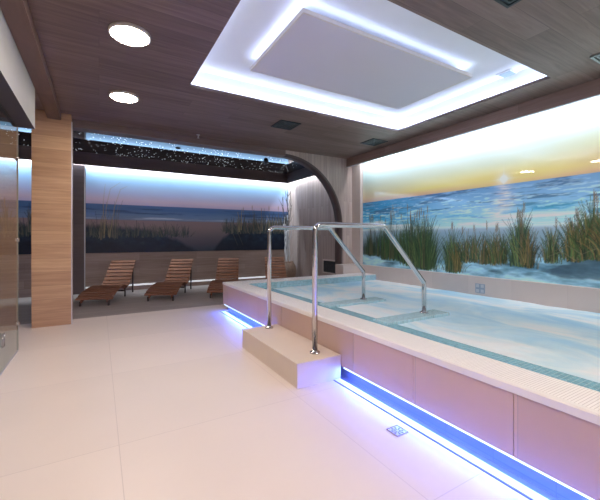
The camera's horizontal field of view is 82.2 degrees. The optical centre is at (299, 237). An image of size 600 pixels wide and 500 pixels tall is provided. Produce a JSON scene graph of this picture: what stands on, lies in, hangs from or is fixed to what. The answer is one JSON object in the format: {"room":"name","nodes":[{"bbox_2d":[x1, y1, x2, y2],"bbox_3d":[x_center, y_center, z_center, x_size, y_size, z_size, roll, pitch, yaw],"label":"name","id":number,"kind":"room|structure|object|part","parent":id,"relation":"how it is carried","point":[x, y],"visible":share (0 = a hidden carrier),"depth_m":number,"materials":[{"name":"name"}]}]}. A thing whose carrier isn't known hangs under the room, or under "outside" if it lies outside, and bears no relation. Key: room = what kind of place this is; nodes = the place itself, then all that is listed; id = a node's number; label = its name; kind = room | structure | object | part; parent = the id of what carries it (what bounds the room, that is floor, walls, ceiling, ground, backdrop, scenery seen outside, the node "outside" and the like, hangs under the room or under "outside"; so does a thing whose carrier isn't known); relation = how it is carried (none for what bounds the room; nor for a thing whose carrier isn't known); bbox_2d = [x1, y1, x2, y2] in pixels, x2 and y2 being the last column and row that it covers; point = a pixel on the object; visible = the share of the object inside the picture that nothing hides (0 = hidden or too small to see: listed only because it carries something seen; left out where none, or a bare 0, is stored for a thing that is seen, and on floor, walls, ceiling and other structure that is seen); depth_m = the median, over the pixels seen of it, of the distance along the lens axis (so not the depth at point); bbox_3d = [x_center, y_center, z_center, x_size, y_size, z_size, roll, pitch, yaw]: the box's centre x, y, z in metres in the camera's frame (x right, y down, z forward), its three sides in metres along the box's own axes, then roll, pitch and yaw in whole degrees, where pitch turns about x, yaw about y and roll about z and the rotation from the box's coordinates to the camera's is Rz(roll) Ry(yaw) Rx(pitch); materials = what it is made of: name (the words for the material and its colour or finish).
{"room":"spa","nodes":[
{"label":"spa","id":0,"kind":"room"},
{"bbox_2d":[0,110,285,157],"bbox_3d":[-3.165,-1.805,5.169,6.550,0.390,0.220,0,0,-30],"label":"lintel","id":1,"kind":"object","parent":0,"point":[78,125],"visible":0.33,"depth_m":5.67,"materials":[{"name":"brown wood"}]},
{"bbox_2d":[0,157,291,298],"bbox_3d":[-3.817,-0.400,8.020,8.300,3.200,0.100,0,0,-30],"label":"wall","id":2,"kind":"structure","parent":0,"point":[149,267],"depth_m":8.11,"materials":[{"name":"paint"}]},
{"bbox_2d":[0,159,30,254],"bbox_3d":[-6.123,-0.610,6.594,2.880,1.880,0.025,0,0,-30],"label":"mural","id":3,"kind":"object","parent":2,"relation":"attached to","point":[8,168],"visible":0.33,"depth_m":6.84},
{"bbox_2d":[73,164,83,294],"bbox_3d":[-4.752,-0.180,7.369,0.230,2.760,0.080,0,0,-30],"label":"pier","id":4,"kind":"object","parent":2,"relation":"attached to","point":[78,170],"visible":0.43,"depth_m":7.34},
{"bbox_2d":[84,165,84,289],"bbox_3d":[-4.625,-0.180,7.391,0.020,2.760,0.030,0,0,-30],"label":"trim","id":5,"kind":"structure","parent":2,"relation":"attached to","point":[84,165],"depth_m":7.38,"materials":[{"name":"metal"}]},
{"bbox_2d":[86,276,266,288],"bbox_3d":[-2.500,1.083,8.723,4.985,0.035,0.015,0,0,-30],"label":"baseboard","id":6,"kind":"structure","parent":2,"relation":"attached to","point":[258,276],"depth_m":8.69,"materials":[{"name":"white"}]},
{"bbox_2d":[86,166,287,252],"bbox_3d":[-2.497,-0.610,8.713,4.980,1.880,0.025,0,0,-30],"label":"mural","id":7,"kind":"object","parent":2,"relation":"attached to","point":[127,210],"visible":0.95,"depth_m":8.42},
{"bbox_2d":[288,184,292,260],"bbox_3d":[-0.282,-0.180,9.992,0.125,2.760,0.060,0,0,-30],"label":"trim","id":8,"kind":"structure","parent":2,"relation":"attached to","point":[290,186],"depth_m":9.98,"materials":[{"name":"tile"}]},
{"bbox_2d":[0,121,304,173],"bbox_3d":[-3.129,-1.845,6.841,8.300,0.030,2.630,0,0,-30],"label":"ceiling","id":9,"kind":"structure","parent":0,"point":[98,144],"depth_m":7.28,"materials":[{"name":"black"}]},
{"bbox_2d":[0,143,286,182],"bbox_3d":[-3.835,-1.695,7.772,8.020,0.270,0.030,0,0,-30],"label":"fascia","id":10,"kind":"object","parent":9,"relation":"attached to","point":[6,150],"visible":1,"depth_m":8.02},
{"bbox_2d":[5,124,293,171],"bbox_3d":[-3.152,-1.827,6.787,7.793,0.011,2.310,0,0,-30],"label":"stars","id":11,"kind":"object","parent":9,"relation":"attached to","point":[5,124],"visible":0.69,"depth_m":7.61,"materials":[{"name":"white"}]},
{"bbox_2d":[287,168,314,182],"bbox_3d":[0.261,-1.695,8.741,0.030,0.270,2.490,0,0,-30],"label":"fascia","id":12,"kind":"object","parent":9,"relation":"attached to","point":[302,173],"visible":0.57,"depth_m":9.20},
{"bbox_2d":[0,285,528,499],"bbox_3d":[-0.942,1.260,3.098,8.300,0.120,11.500,0,0,-30],"label":"floor","id":13,"kind":"structure","parent":0,"point":[171,404],"depth_m":2.23,"materials":[{"name":"beige tile"}]},
{"bbox_2d":[0,127,18,375],"bbox_3d":[-2.304,0.010,2.467,0.042,2.380,2.785,0,0,-30],"label":"glass screen","id":14,"kind":"object","parent":13,"relation":"on","point":[17,157],"visible":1,"depth_m":3.66,"materials":[{"name":"clear"}]},
{"bbox_3d":[-2.629,0.905,3.045,0.020,0.122,0.082,0,0,-30],"label":"handle","id":15,"kind":"part","parent":14,"relation":"part of","materials":[{"name":"metal"}]},
{"bbox_2d":[31,109,71,327],"bbox_3d":[-3.475,-0.260,4.846,0.440,2.920,0.385,0,0,-30],"label":"column","id":16,"kind":"structure","parent":13,"relation":"on","point":[50,138],"depth_m":4.67,"materials":[{"name":"brown wood"}]},
{"bbox_2d":[71,122,72,323],"bbox_3d":[-3.196,-0.210,4.818,0.013,2.820,0.055,0,0,-30],"label":"trim","id":17,"kind":"structure","parent":13,"relation":"on","point":[71,122],"depth_m":4.79,"materials":[{"name":"metal"}]},
{"bbox_2d":[75,260,135,306],"bbox_3d":[-3.804,0.851,6.925,0.597,0.700,1.763,0,0,-11],"label":"sun lounger","id":18,"kind":"object","parent":13,"relation":"on","point":[106,291],"visible":1,"depth_m":7.20,"materials":[{"name":"brown wood"}]},
{"bbox_3d":[-3.713,0.929,7.640,0.022,0.543,0.065,0,0,-11],"label":"leg","id":19,"kind":"part","parent":18,"relation":"part of","materials":[{"name":"metal"}]},
{"bbox_2d":[144,259,192,300],"bbox_3d":[-2.735,0.851,7.405,0.597,0.700,1.763,0,0,-5],"label":"sun lounger","id":20,"kind":"object","parent":13,"relation":"on","point":[171,286],"visible":1,"depth_m":7.67,"materials":[{"name":"brown wood"}]},
{"bbox_3d":[-2.569,0.929,8.107,0.022,0.543,0.065,0,0,-5],"label":"leg","id":21,"kind":"part","parent":20,"relation":"part of","materials":[{"name":"metal"}]},
{"bbox_2d":[207,258,238,297],"bbox_3d":[-1.672,0.851,7.751,0.597,0.700,1.763,0,0,-7],"label":"sun lounger","id":22,"kind":"object","parent":13,"relation":"on","point":[216,286],"visible":0.66,"depth_m":8.14,"materials":[{"name":"brown wood"}]},
{"bbox_2d":[220,311,251,327],"bbox_3d":[-0.799,1.197,4.814,0.068,0.006,1.920,0,0,-30],"label":"channel","id":23,"kind":"object","parent":13,"relation":"on","point":[223,312],"visible":0.56,"depth_m":5.04,"materials":[{"name":"white plastic"}]},
{"bbox_2d":[265,257,289,278],"bbox_3d":[-0.547,0.851,8.306,0.597,0.700,1.763,0,0,-9],"label":"sun lounger","id":24,"kind":"object","parent":13,"relation":"on","point":[274,260],"visible":0.3,"depth_m":8.84,"materials":[{"name":"brown wood"}]},
{"bbox_2d":[279,261,296,277],"bbox_3d":[-0.345,0.920,9.550,0.501,0.560,0.501,0,0,-30],"label":"pot","id":25,"kind":"object","parent":13,"relation":"on","point":[290,267],"visible":0.59,"depth_m":9.36,"materials":[{"name":"brown ceramic"}]},
{"bbox_2d":[279,191,292,260],"bbox_3d":[-0.380,-0.312,9.502,0.379,2.111,0.218,0,0,-30],"label":"dried branches","id":26,"kind":"object","parent":25,"relation":"in","point":[287,253],"visible":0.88,"depth_m":9.51,"materials":[{"name":"grey plant"}]},
{"bbox_2d":[242,324,340,388],"bbox_3d":[-0.144,1.100,3.364,0.434,0.200,1.223,0,0,-30],"label":"step","id":27,"kind":"structure","parent":13,"relation":"on","point":[284,351],"depth_m":3.03,"materials":[{"name":"tile"}]},
{"bbox_2d":[265,225,366,328],"bbox_3d":[0.245,0.429,4.162,1.448,1.142,0.090,0,0,-30],"label":"handrail","id":28,"kind":"object","parent":27,"relation":"on","point":[274,227],"visible":0.99,"depth_m":3.87,"materials":[{"name":"metal"}]},
{"bbox_2d":[310,222,427,354],"bbox_3d":[0.731,0.429,3.346,1.484,1.142,0.090,0,0,-30],"label":"handrail","id":29,"kind":"object","parent":27,"relation":"on","point":[314,351],"visible":1,"depth_m":2.99,"materials":[{"name":"metal"}]},
{"bbox_2d":[335,264,361,274],"bbox_3d":[1.062,0.880,7.350,0.550,0.640,0.280,0,0,-30],"label":"ledge","id":30,"kind":"object","parent":13,"relation":"on","point":[339,268],"visible":0.34,"depth_m":7.21,"materials":[{"name":"tile"}]},
{"bbox_2d":[386,425,408,436],"bbox_3d":[0.605,1.198,2.137,0.097,0.004,0.097,0,0,-30],"label":"floor drain","id":31,"kind":"object","parent":13,"relation":"on","point":[396,430],"visible":1,"depth_m":2.13,"materials":[{"name":"metal"}]},
{"bbox_3d":[0.605,1.198,2.137,0.083,0.003,0.083,0,0,-30],"label":"plate","id":32,"kind":"part","parent":31,"relation":"part of","materials":[{"name":"metal"}]},
{"bbox_2d":[223,273,599,499],"bbox_3d":[2.058,0.980,2.986,3.013,0.501,8.240,0,0,-30],"label":"whirlpool","id":33,"kind":"object","parent":13,"relation":"on","point":[538,426],"visible":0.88,"depth_m":2.05,"materials":[{"name":"tile"}]},
{"bbox_3d":[-1.212,0.938,5.668,0.034,0.325,0.187,0,0,-30],"label":"panel","id":34,"kind":"part","parent":33,"relation":"part of","materials":[{"name":"tile"}]},
{"bbox_3d":[-1.002,0.938,5.309,0.034,0.325,0.637,0,0,-30],"label":"panel","id":35,"kind":"part","parent":33,"relation":"part of","materials":[{"name":"tile"}]},
{"bbox_3d":[-0.680,0.938,4.757,0.034,0.325,0.637,0,0,-30],"label":"panel","id":36,"kind":"part","parent":33,"relation":"part of","materials":[{"name":"tile"}]},
{"bbox_3d":[-0.357,0.938,4.204,0.034,0.325,0.637,0,0,-30],"label":"panel","id":37,"kind":"part","parent":33,"relation":"part of","materials":[{"name":"tile"}]},
{"bbox_3d":[-0.034,0.938,3.652,0.034,0.325,0.637,0,0,-30],"label":"panel","id":38,"kind":"part","parent":33,"relation":"part of","materials":[{"name":"tile"}]},
{"bbox_3d":[0.289,0.938,3.099,0.034,0.325,0.637,0,0,-30],"label":"panel","id":39,"kind":"part","parent":33,"relation":"part of","materials":[{"name":"tile"}]},
{"bbox_3d":[0.607,0.938,2.555,0.034,0.325,0.617,0,0,-30],"label":"panel","id":40,"kind":"part","parent":33,"relation":"part of","materials":[{"name":"tile"}]},
{"bbox_2d":[273,280,599,382],"bbox_3d":[2.469,0.832,2.945,2.355,0.022,7.755,0,0,-30],"label":"pool water","id":41,"kind":"object","parent":33,"relation":"in","point":[564,340],"visible":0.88,"depth_m":3.41,"materials":[{"name":"blue liquid"}]},
{"bbox_3d":[0.925,0.938,2.011,0.034,0.325,0.637,0,0,-30],"label":"panel","id":42,"kind":"part","parent":33,"relation":"part of","materials":[{"name":"tile"}]},
{"bbox_3d":[1.248,0.938,1.459,0.034,0.325,0.637,0,0,-30],"label":"panel","id":43,"kind":"part","parent":33,"relation":"part of","materials":[{"name":"tile"}]},
{"bbox_2d":[333,378,548,499],"bbox_3d":[1.557,1.197,0.782,0.068,0.006,4.940,0,0,-30],"label":"light strip","id":44,"kind":"object","parent":13,"relation":"on","point":[503,478],"visible":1,"depth_m":1.95,"materials":[{"name":"white plastic"}]},
{"bbox_2d":[360,264,599,312],"bbox_3d":[3.413,0.882,3.772,0.100,0.635,8.270,0,0,-30],"label":"wall","id":45,"kind":"structure","parent":13,"relation":"on","point":[581,298],"depth_m":4.72,"materials":[{"name":"tile"}]},
{"bbox_2d":[475,283,484,293],"bbox_3d":[2.623,0.735,5.013,0.012,0.136,0.144,0,0,-30],"label":"wall plate","id":46,"kind":"object","parent":45,"relation":"attached to","point":[479,288],"visible":1,"depth_m":5.01,"materials":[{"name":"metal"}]},
{"bbox_2d":[27,0,599,158],"bbox_3d":[-0.154,-1.855,1.850,8.400,0.270,8.550,0,0,-30],"label":"ceiling","id":47,"kind":"structure","parent":0,"point":[556,39],"depth_m":3.55,"materials":[{"name":"brown wood"}]},
{"bbox_2d":[0,8,34,128],"bbox_3d":[-1.123,-1.450,0.549,0.185,0.540,7.280,0,0,-30],"label":"bulkhead","id":48,"kind":"object","parent":47,"relation":"attached to","point":[17,90],"visible":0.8,"depth_m":2.97,"materials":[{"name":"paint"}]},
{"bbox_2d":[0,0,60,119],"bbox_3d":[-1.245,-1.670,1.091,0.150,0.100,8.340,0,0,-30],"label":"beam","id":49,"kind":"structure","parent":47,"relation":"attached to","point":[17,14],"depth_m":2.97,"materials":[{"name":"brown wood"}]},
{"bbox_2d":[109,90,138,102],"bbox_3d":[-2.130,-1.704,4.164,0.324,0.031,0.324,0,0,-30],"label":"recessed light","id":50,"kind":"object","parent":47,"relation":"in","point":[118,95],"visible":1,"depth_m":4.12,"materials":[{"name":"beige plastic"}]},
{"bbox_2d":[111,93,136,102],"bbox_3d":[-2.130,-1.702,4.164,0.288,0.027,0.288,0,0,-30],"label":"diffuser","id":51,"kind":"object","parent":50,"relation":"attached to","point":[121,97],"depth_m":4.14,"materials":[{"name":"beige plastic"}]},
{"bbox_2d":[108,21,150,46],"bbox_3d":[-1.430,-1.704,2.894,0.324,0.031,0.324,0,0,-30],"label":"recessed light","id":52,"kind":"object","parent":47,"relation":"in","point":[127,33],"visible":1,"depth_m":2.86,"materials":[{"name":"beige plastic"}]},
{"bbox_2d":[110,26,148,45],"bbox_3d":[-1.430,-1.702,2.894,0.288,0.027,0.288,0,0,-30],"label":"diffuser","id":53,"kind":"object","parent":52,"relation":"attached to","point":[127,35],"depth_m":2.87,"materials":[{"name":"beige plastic"}]},
{"bbox_2d":[271,120,300,129],"bbox_3d":[-0.215,-1.713,5.225,0.340,0.014,0.340,0,0,-30],"label":"ceiling vent","id":54,"kind":"object","parent":47,"relation":"in","point":[281,124],"visible":1,"depth_m":5.22,"materials":[{"name":"grey metal"}]},
{"bbox_2d":[250,8,472,108],"bbox_3d":[0.706,-1.889,3.817,2.234,0.142,1.124,0,0,-30],"label":"ceiling panel","id":55,"kind":"object","parent":47,"relation":"attached to","point":[315,50],"visible":1,"depth_m":3.61,"materials":[{"name":"paint"}]},
{"bbox_2d":[360,138,387,145],"bbox_3d":[1.324,-1.713,6.159,0.340,0.014,0.340,0,0,-30],"label":"ceiling vent","id":56,"kind":"object","parent":47,"relation":"in","point":[373,142],"visible":1,"depth_m":6.15,"materials":[{"name":"grey metal"}]},
{"bbox_2d":[347,78,599,166],"bbox_3d":[3.187,-1.633,3.802,0.040,0.175,8.550,0,0,-30],"label":"beam","id":57,"kind":"structure","parent":47,"relation":"attached to","point":[591,88],"depth_m":4.68,"materials":[{"name":"brown wood"}]},
{"bbox_2d":[347,94,599,167],"bbox_3d":[3.187,-1.540,3.802,0.060,0.011,8.550,0,0,-30],"label":"trim","id":58,"kind":"structure","parent":57,"relation":"attached to","point":[598,95],"depth_m":4.69,"materials":[{"name":"paint"}]},
{"bbox_2d":[496,69,517,77],"bbox_3d":[2.462,-1.952,4.091,0.170,0.016,0.170,0,0,-30],"label":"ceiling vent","id":59,"kind":"object","parent":47,"relation":"attached to","point":[509,72],"visible":1,"depth_m":4.07,"materials":[{"name":"white paint"}]},
{"bbox_2d":[499,71,515,77],"bbox_3d":[2.462,-1.946,4.091,0.130,0.005,0.130,0,0,-30],"label":"grille","id":60,"kind":"object","parent":59,"relation":"attached to","point":[504,74],"depth_m":4.07,"materials":[{"name":"white metal"}]},
{"bbox_2d":[494,0,520,7],"bbox_3d":[1.487,-1.713,2.351,0.300,0.014,0.300,0,0,-30],"label":"ceiling vent","id":61,"kind":"object","parent":47,"relation":"in","point":[506,3],"visible":1,"depth_m":2.50,"materials":[{"name":"grey metal"}]},
{"bbox_2d":[590,53,599,63],"bbox_3d":[2.955,-1.713,3.209,0.300,0.014,0.300,0,0,-30],"label":"ceiling vent","id":62,"kind":"object","parent":47,"relation":"in","point":[596,58],"visible":1,"depth_m":3.27,"materials":[{"name":"silver metal"}]},
{"bbox_2d":[292,176,334,276],"bbox_3d":[0.437,-0.400,8.925,0.040,3.200,2.630,0,0,-30],"label":"wall","id":63,"kind":"structure","parent":0,"point":[312,205],"depth_m":9.20,"materials":[{"name":"grey wood"}]},
{"bbox_2d":[323,259,334,274],"bbox_3d":[0.717,0.700,8.387,0.020,0.340,0.560,0,0,-30],"label":"air vent","id":64,"kind":"object","parent":63,"relation":"in","point":[328,265],"visible":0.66,"depth_m":8.39,"materials":[{"name":"metal"}]},
{"bbox_2d":[281,150,351,263],"bbox_3d":[0.418,-0.400,7.263,1.750,3.200,0.220,0,0,-30],"label":"wall","id":65,"kind":"structure","parent":0,"point":[335,169],"depth_m":7.41,"materials":[{"name":"grey wood"}]},
{"bbox_2d":[286,154,342,263],"bbox_3d":[0.317,-0.223,7.073,1.385,2.845,0.006,0,0,-30],"label":"trim","id":66,"kind":"structure","parent":65,"relation":"attached to","point":[313,166],"depth_m":7.31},
{"bbox_3d":[2.685,-0.400,5.217,0.100,3.200,11.500,0,0,-30],"label":"wall","id":67,"kind":"structure","parent":0,"visible":0},
{"bbox_2d":[352,164,362,263],"bbox_3d":[1.256,-0.580,7.463,0.100,2.280,0.280,0,0,-30],"label":"pilaster","id":68,"kind":"object","parent":67,"relation":"attached to","point":[357,171],"visible":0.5,"depth_m":7.40,"materials":[{"name":"wood"}]},
{"bbox_2d":[363,97,599,287],"bbox_3d":[3.017,-0.515,4.500,0.030,2.160,6.592,0,0,-30],"label":"mural","id":69,"kind":"object","parent":67,"relation":"attached to","point":[519,199],"visible":0.96,"depth_m":4.85}
]}

